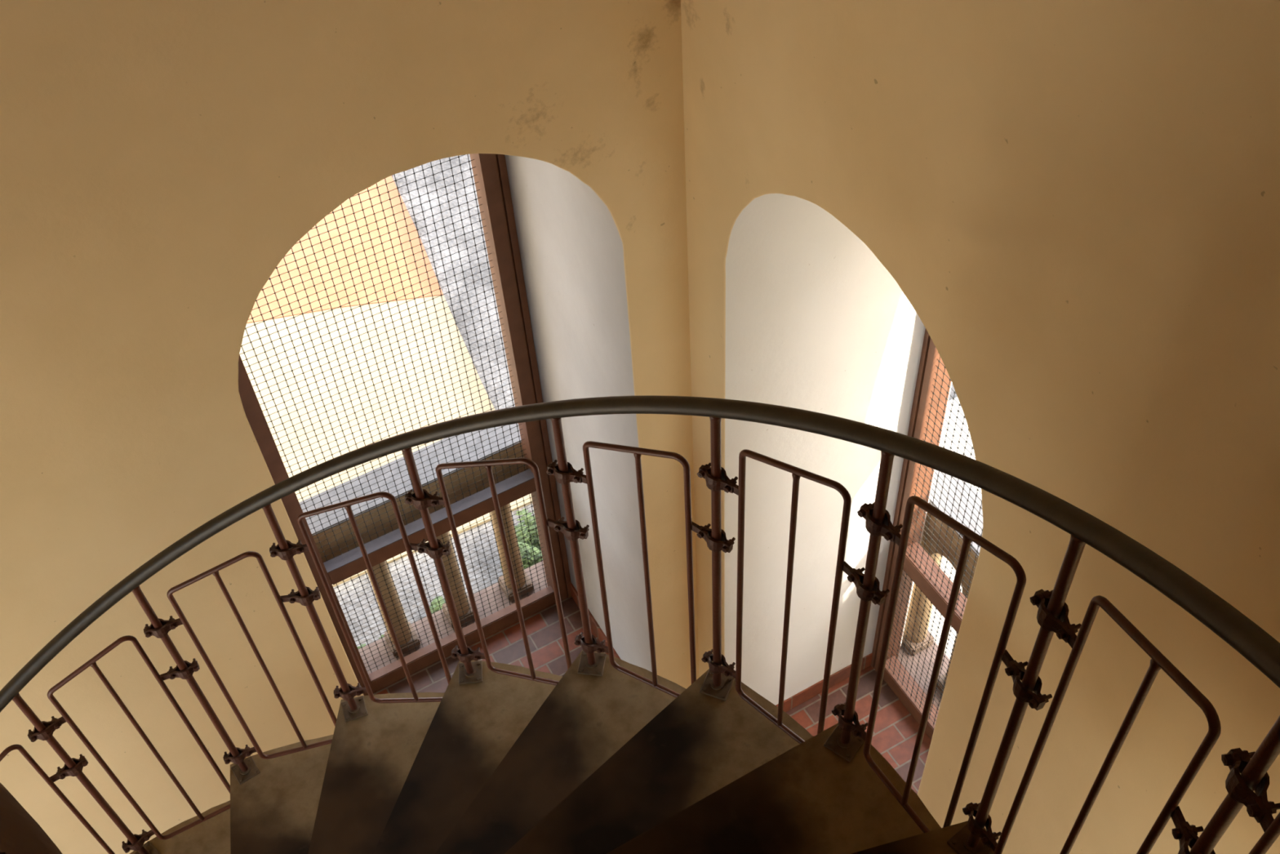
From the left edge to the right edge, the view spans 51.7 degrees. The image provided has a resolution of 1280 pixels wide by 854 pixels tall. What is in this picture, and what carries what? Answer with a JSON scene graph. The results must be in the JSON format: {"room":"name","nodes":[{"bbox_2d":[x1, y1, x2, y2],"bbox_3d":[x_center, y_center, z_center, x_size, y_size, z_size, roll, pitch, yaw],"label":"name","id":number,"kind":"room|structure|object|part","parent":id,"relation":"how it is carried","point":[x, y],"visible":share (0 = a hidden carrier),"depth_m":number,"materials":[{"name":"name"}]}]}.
{"room":"spiral staircase","nodes":[
{"label":"spiral staircase","id":0,"kind":"room"},
{"bbox_2d":[0,0,698,853],"bbox_3d":[-2.233,-0.386,2.844,4.842,7.200,0.925,-25,52,-17],"label":"wall","id":1,"kind":"structure","parent":0,"point":[160,160],"depth_m":3.29,"materials":[{"name":"beige paint"}]},
{"bbox_2d":[238,153,571,695],"bbox_3d":[-0.921,-0.090,5.010,1.126,3.403,0.099,-25,52,-17],"label":"door","id":2,"kind":"structure","parent":1,"relation":"in","point":[490,172],"depth_m":5.19,"materials":[{"name":"brown paint"}]},
{"bbox_3d":[-0.874,0.421,5.580,0.950,0.100,0.046,-25,52,-17],"label":"rail","id":3,"kind":"part","parent":2,"relation":"part of","materials":[{"name":"brown paint"}]},
{"bbox_3d":[-0.832,0.998,6.253,0.950,0.095,0.046,-25,52,-17],"label":"rail","id":4,"kind":"part","parent":2,"relation":"part of","materials":[{"name":"brown paint"}]},
{"bbox_2d":[358,560,547,675],"bbox_3d":[-0.806,0.961,6.436,3.305,0.144,0.226,-25,52,-17],"label":"trim","id":5,"kind":"structure","parent":1,"relation":"attached to","point":[367,651],"depth_m":6.37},
{"bbox_2d":[298,422,533,656],"bbox_3d":[-0.929,0.538,5.996,2.650,1.091,0.202,-25,52,-17],"label":"stone balustrade","id":6,"kind":"object","parent":5,"relation":"on","point":[505,428],"visible":0.21,"depth_m":5.64,"materials":[{"name":"beige stone"}]},
{"bbox_2d":[569,582,621,659],"bbox_3d":[-0.127,1.056,6.151,0.016,0.108,0.832,-25,52,-17],"label":"baseboard","id":7,"kind":"structure","parent":1,"relation":"attached to","point":[594,625],"depth_m":6.23,"materials":[{"name":"tile"}]},
{"bbox_2d":[373,595,931,794],"bbox_3d":[-0.515,3.316,4.475,5.810,0.250,5.490,-25,52,-17],"label":"floor","id":8,"kind":"structure","parent":0,"point":[895,734],"depth_m":6.14,"materials":[{"name":"tile"}]},
{"bbox_2d":[0,649,993,853],"bbox_3d":[-0.693,0.899,1.653,2.821,7.190,2.822,-25,52,-17],"label":"spiral staircase","id":9,"kind":"structure","parent":8,"relation":"on","point":[613,762],"depth_m":3.02,"materials":[{"name":"brown stone"}]},
{"bbox_2d":[0,395,1279,853],"bbox_3d":[-0.681,1.123,1.916,2.805,5.817,2.809,8,51,11],"label":"stair railing","id":10,"kind":"object","parent":9,"relation":"on","point":[1259,647],"visible":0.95,"depth_m":2.45,"materials":[{"name":"brown metal"}]},
{"bbox_3d":[-1.544,1.109,3.440,0.236,0.919,0.012,-36,56,-24],"label":"infill panel","id":11,"kind":"part","parent":10,"relation":"part of","materials":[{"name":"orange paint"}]},
{"bbox_3d":[-1.422,0.912,3.388,0.029,0.929,0.029,-30,54,-20],"label":"post","id":12,"kind":"part","parent":10,"relation":"part of","materials":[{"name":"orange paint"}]},
{"bbox_3d":[-1.273,0.828,3.417,0.235,0.919,0.012,-24,52,-16],"label":"infill panel","id":13,"kind":"part","parent":10,"relation":"part of","materials":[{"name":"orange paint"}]},
{"bbox_3d":[-1.400,1.213,3.739,0.062,0.011,0.062,32,58,27],"label":"plate","id":14,"kind":"part","parent":10,"relation":"part of","materials":[{"name":"brown metal"}]},
{"bbox_3d":[-1.126,0.658,3.341,0.029,0.929,0.029,-18,51,-11],"label":"post","id":15,"kind":"part","parent":10,"relation":"part of","materials":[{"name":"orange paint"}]},
{"bbox_3d":[-1.104,0.959,3.692,0.062,0.011,0.062,-30,54,-20],"label":"plate","id":16,"kind":"part","parent":10,"relation":"part of","materials":[{"name":"brown metal"}]},
{"bbox_3d":[-0.962,0.604,3.343,0.236,0.919,0.012,-12,50,-7],"label":"infill panel","id":17,"kind":"part","parent":10,"relation":"part of","materials":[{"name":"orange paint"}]},
{"bbox_3d":[-0.799,0.465,3.239,0.029,0.929,0.029,-7,49,-2],"label":"post","id":18,"kind":"part","parent":10,"relation":"part of","materials":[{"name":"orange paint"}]},
{"bbox_3d":[-0.777,0.765,3.591,0.062,0.011,0.062,-18,51,-11],"label":"plate","id":19,"kind":"part","parent":10,"relation":"part of","materials":[{"name":"brown metal"}]},
{"bbox_3d":[-0.629,0.443,3.214,0.236,0.919,0.012,-1,49,3],"label":"infill panel","id":20,"kind":"part","parent":10,"relation":"part of","materials":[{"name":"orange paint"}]},
{"bbox_3d":[-0.463,0.337,3.081,0.029,0.929,0.029,4,50,7],"label":"post","id":21,"kind":"part","parent":10,"relation":"part of","materials":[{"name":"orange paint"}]},
{"bbox_3d":[-0.441,0.638,3.433,0.062,0.011,0.062,-6,49,-2],"label":"plate","id":22,"kind":"part","parent":10,"relation":"part of","materials":[{"name":"brown metal"}]},
{"bbox_3d":[-0.299,0.348,3.028,0.236,0.919,0.012,10,51,12],"label":"infill panel","id":23,"kind":"part","parent":10,"relation":"part of","materials":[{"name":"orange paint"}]},
{"bbox_3d":[-0.139,0.275,2.868,0.029,0.929,0.029,16,52,16],"label":"post","id":24,"kind":"part","parent":10,"relation":"part of","materials":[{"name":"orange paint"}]},
{"bbox_3d":[-0.117,0.576,3.219,0.062,0.011,0.062,5,50,7],"label":"plate","id":25,"kind":"part","parent":10,"relation":"part of","materials":[{"name":"brown metal"}]},
{"bbox_3d":[0.009,0.317,2.789,0.236,0.919,0.012,22,54,21],"label":"infill panel","id":26,"kind":"part","parent":10,"relation":"part of","materials":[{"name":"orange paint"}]},
{"bbox_3d":[-0.694,0.883,1.634,2.774,5.077,2.774,-25,52,-17],"label":"handrail","id":27,"kind":"part","parent":10,"relation":"part of","materials":[{"name":"black metal"}]},
{"bbox_3d":[0.151,0.275,2.603,0.029,0.929,0.029,29,57,25],"label":"post","id":28,"kind":"part","parent":10,"relation":"part of","materials":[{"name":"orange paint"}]},
{"bbox_3d":[0.173,0.576,2.954,0.062,0.011,0.062,16,52,17],"label":"plate","id":29,"kind":"part","parent":10,"relation":"part of","materials":[{"name":"brown metal"}]},
{"bbox_3d":[0.274,0.344,2.502,0.236,0.919,0.012,35,60,29],"label":"infill panel","id":30,"kind":"part","parent":10,"relation":"part of","materials":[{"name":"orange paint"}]},
{"bbox_3d":[0.411,0.630,2.646,0.062,0.011,0.062,29,57,25],"label":"plate","id":31,"kind":"part","parent":10,"relation":"part of","materials":[{"name":"brown metal"}]},
{"bbox_3d":[0.389,0.330,2.295,0.029,0.929,0.029,-32,55,-22],"label":"post","id":32,"kind":"part","parent":10,"relation":"part of","materials":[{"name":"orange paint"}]},
{"bbox_3d":[0.478,0.420,2.178,0.012,0.919,0.236,-26,53,-18],"label":"infill panel","id":33,"kind":"part","parent":10,"relation":"part of","materials":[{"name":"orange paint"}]},
{"bbox_3d":[0.581,0.728,2.305,0.062,0.011,0.062,-32,55,-22],"label":"plate","id":34,"kind":"part","parent":10,"relation":"part of","materials":[{"name":"brown metal"}]},
{"bbox_3d":[0.558,0.427,1.954,0.029,0.929,0.029,-20,51,-13],"label":"post","id":35,"kind":"part","parent":10,"relation":"part of","materials":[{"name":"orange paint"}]},
{"bbox_3d":[0.609,0.533,1.826,0.012,0.919,0.236,-15,50,-9],"label":"infill panel","id":36,"kind":"part","parent":10,"relation":"part of","materials":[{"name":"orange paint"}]},
{"bbox_3d":[0.648,0.554,1.593,0.029,0.929,0.029,-9,50,-4],"label":"post","id":37,"kind":"part","parent":10,"relation":"part of","materials":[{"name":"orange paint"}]},
{"bbox_3d":[0.656,0.667,1.462,0.012,0.919,0.235,-3,49,1],"label":"infill panel","id":38,"kind":"part","parent":10,"relation":"part of","materials":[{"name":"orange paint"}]},
{"bbox_2d":[680,0,1279,853],"bbox_3d":[1.414,-0.072,2.345,0.968,7.200,3.640,-25,52,-17],"label":"wall","id":39,"kind":"structure","parent":0,"point":[1076,203],"depth_m":2.64,"materials":[{"name":"beige paint"}]},
{"bbox_2d":[776,653,872,711],"bbox_3d":[0.723,1.219,5.957,0.781,0.108,0.016,-25,52,-17],"label":"baseboard","id":40,"kind":"structure","parent":39,"relation":"attached to","point":[842,674],"depth_m":5.98,"materials":[{"name":"tile"}]},
{"bbox_2d":[897,609,950,708],"bbox_3d":[1.447,1.363,5.949,0.295,0.144,3.525,-25,52,-17],"label":"trim","id":41,"kind":"structure","parent":39,"relation":"attached to","point":[931,647],"depth_m":6.09,"materials":[{"name":"red brick"}]},
{"bbox_2d":[901,470,982,693],"bbox_3d":[1.551,0.976,5.466,0.202,1.091,2.650,-25,52,-17],"label":"stone balustrade","id":42,"kind":"object","parent":41,"relation":"on","point":[941,475],"visible":0.08,"depth_m":5.39,"materials":[{"name":"beige stone"}]},
{"bbox_2d":[871,328,982,739],"bbox_3d":[1.305,0.334,4.507,0.109,3.403,1.126,-25,52,-17],"label":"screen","id":43,"kind":"structure","parent":39,"relation":"in","point":[933,384],"depth_m":5.20,"materials":[{"name":"brown paint"}]},
{"bbox_3d":[1.378,1.411,5.760,0.083,0.095,1.002,-25,52,-17],"label":"rail","id":44,"kind":"part","parent":43,"relation":"part of","materials":[{"name":"brown paint"}]},
{"bbox_3d":[1.305,0.334,4.507,0.109,3.403,1.126,-25,52,-17],"label":"door frame","id":45,"kind":"part","parent":43,"relation":"part of","materials":[{"name":"brown paint"}]},
{"bbox_3d":[1.335,0.835,5.087,0.083,0.100,1.002,-25,52,-17],"label":"rail","id":46,"kind":"part","parent":43,"relation":"part of","materials":[{"name":"brown paint"}]},
{"label":"outside","id":47,"kind":"structure","parent":0,"visible":0},
{"bbox_2d":[333,154,957,646],"bbox_3d":[-0.371,5.282,6.770,120.000,0.300,120.000,-25,52,-17],"label":"ground","id":48,"kind":"structure","parent":47,"point":[445,166],"depth_m":12.03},
{"bbox_2d":[246,175,443,323],"bbox_3d":[-16.674,-3.942,15.470,24.000,0.040,21.920,-25,52,-17],"label":"roof","id":49,"kind":"object","parent":48,"relation":"on","point":[382,189],"visible":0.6,"depth_m":12.51,"materials":[{"name":"ceramic"}]},
{"bbox_2d":[357,634,383,648],"bbox_3d":[-1.780,1.796,9.436,0.641,0.318,0.673,-25,52,-17],"label":"fern","id":50,"kind":"object","parent":48,"relation":"on","point":[382,635],"visible":0.02,"depth_m":9.47,"materials":[{"name":"green plant"}]},
{"bbox_2d":[239,294,532,586],"bbox_3d":[-12.919,1.437,10.633,24.145,0.030,5.948,-9,49,-4],"label":"building wall","id":51,"kind":"structure","parent":48,"relation":"on","point":[261,326],"depth_m":11.54,"materials":[{"name":"beige paint"}]},
{"bbox_2d":[429,595,445,613],"bbox_3d":[-1.445,1.375,9.868,0.284,0.179,0.252,-9,50,-4],"label":"fern","id":52,"kind":"object","parent":48,"relation":"on","point":[439,598],"visible":0.2,"depth_m":9.83,"materials":[{"name":"green plant"}]},
{"bbox_2d":[500,508,542,569],"bbox_3d":[-0.724,0.954,9.895,0.634,0.616,0.670,-25,52,-17],"label":"fern","id":53,"kind":"object","parent":48,"relation":"on","point":[522,513],"visible":0.23,"depth_m":9.79,"materials":[{"name":"green plant"}]},
{"bbox_2d":[908,396,982,657],"bbox_3d":[7.982,2.810,8.131,10.700,0.050,12.600,-25,52,-17],"label":"forecourt","id":54,"kind":"structure","parent":48,"relation":"on","point":[955,403],"depth_m":10.71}
]}

